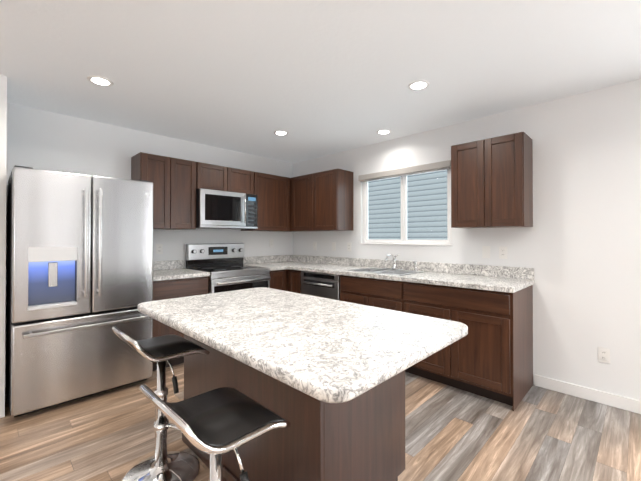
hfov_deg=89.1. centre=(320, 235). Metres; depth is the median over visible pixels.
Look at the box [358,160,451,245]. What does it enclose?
window
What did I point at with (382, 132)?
recessed light
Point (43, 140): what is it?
wall
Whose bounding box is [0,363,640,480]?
floor
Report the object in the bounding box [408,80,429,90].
recessed light
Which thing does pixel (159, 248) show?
electrical outlet
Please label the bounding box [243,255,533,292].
countertop
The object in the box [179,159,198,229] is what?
upper cabinet
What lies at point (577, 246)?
wall
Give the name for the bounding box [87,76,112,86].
recessed light
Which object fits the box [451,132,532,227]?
upper cabinet
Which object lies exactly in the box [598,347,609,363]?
electrical outlet
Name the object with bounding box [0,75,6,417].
wall
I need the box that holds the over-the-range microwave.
[196,188,257,228]
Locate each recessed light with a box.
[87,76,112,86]
[274,131,287,135]
[376,130,391,134]
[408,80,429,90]
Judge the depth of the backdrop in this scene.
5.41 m
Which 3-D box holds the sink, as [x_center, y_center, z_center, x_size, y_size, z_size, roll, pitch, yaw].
[0.693,0.470,3.515,0.675,0.177,0.450,0,-1,45]
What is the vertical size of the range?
1.205 m
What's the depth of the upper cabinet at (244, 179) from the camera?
4.10 m
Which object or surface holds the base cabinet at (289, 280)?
on the floor
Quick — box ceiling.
[0,0,640,163]
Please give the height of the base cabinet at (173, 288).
0.873 m
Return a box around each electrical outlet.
[156,244,162,253]
[313,242,316,249]
[332,242,335,250]
[347,243,350,250]
[499,246,506,258]
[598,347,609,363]
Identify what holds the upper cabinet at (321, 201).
attached to the wall at (577, 246)
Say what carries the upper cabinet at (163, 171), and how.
attached to the wall at (43, 140)
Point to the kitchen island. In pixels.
(365, 440)
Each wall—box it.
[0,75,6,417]
[5,103,292,387]
[293,79,640,400]
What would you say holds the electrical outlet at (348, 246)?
attached to the wall at (577, 246)
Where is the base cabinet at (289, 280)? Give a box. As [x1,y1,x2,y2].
[269,269,300,293]
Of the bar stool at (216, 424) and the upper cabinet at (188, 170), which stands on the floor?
the bar stool at (216, 424)
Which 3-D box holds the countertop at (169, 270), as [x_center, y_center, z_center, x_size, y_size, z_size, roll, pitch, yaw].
[-1.589,0.358,3.436,0.650,0.140,0.581,0,-1,45]
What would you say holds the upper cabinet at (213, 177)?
attached to the wall at (43, 140)
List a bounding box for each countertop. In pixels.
[138,287,467,410]
[153,260,209,280]
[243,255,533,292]
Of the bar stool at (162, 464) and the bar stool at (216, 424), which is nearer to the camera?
the bar stool at (216, 424)
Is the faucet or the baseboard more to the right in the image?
the baseboard
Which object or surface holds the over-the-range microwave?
attached to the upper cabinet at (213, 177)
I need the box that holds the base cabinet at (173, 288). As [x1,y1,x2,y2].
[153,276,207,370]
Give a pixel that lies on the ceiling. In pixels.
(316, 78)
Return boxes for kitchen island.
[182,335,404,480]
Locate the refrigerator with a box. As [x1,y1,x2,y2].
[6,165,152,416]
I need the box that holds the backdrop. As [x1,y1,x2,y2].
[368,170,446,239]
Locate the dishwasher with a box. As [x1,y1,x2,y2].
[301,271,339,300]
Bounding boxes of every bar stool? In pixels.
[112,326,209,480]
[139,384,290,480]
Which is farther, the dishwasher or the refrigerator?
the dishwasher
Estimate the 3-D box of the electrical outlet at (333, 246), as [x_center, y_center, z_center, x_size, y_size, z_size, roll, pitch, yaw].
[0.181,0.153,4.477,0.070,0.114,0.008,0,-1,45]
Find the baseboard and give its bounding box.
[534,374,640,413]
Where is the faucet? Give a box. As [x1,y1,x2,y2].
[384,254,417,270]
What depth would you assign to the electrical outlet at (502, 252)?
3.00 m
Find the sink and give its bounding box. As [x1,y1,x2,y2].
[347,267,423,275]
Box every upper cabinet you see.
[131,152,178,229]
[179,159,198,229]
[199,162,234,191]
[235,168,254,193]
[241,172,290,231]
[291,173,314,231]
[315,169,352,230]
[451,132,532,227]
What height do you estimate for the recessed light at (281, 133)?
0.006 m
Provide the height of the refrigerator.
1.785 m
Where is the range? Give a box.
[186,243,270,293]
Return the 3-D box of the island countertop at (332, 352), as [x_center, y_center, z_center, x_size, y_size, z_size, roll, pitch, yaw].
[-0.209,0.420,1.696,1.600,0.040,0.920,0,-1,45]
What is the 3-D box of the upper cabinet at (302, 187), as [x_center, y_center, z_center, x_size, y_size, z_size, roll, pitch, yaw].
[-0.164,-0.442,4.548,0.523,0.762,0.395,0,-1,45]
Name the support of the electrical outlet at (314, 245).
attached to the wall at (577, 246)
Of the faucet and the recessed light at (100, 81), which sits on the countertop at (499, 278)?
the faucet
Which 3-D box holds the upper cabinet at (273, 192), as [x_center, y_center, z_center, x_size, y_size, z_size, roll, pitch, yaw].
[-0.722,-0.443,4.506,0.395,0.762,0.628,0,-1,45]

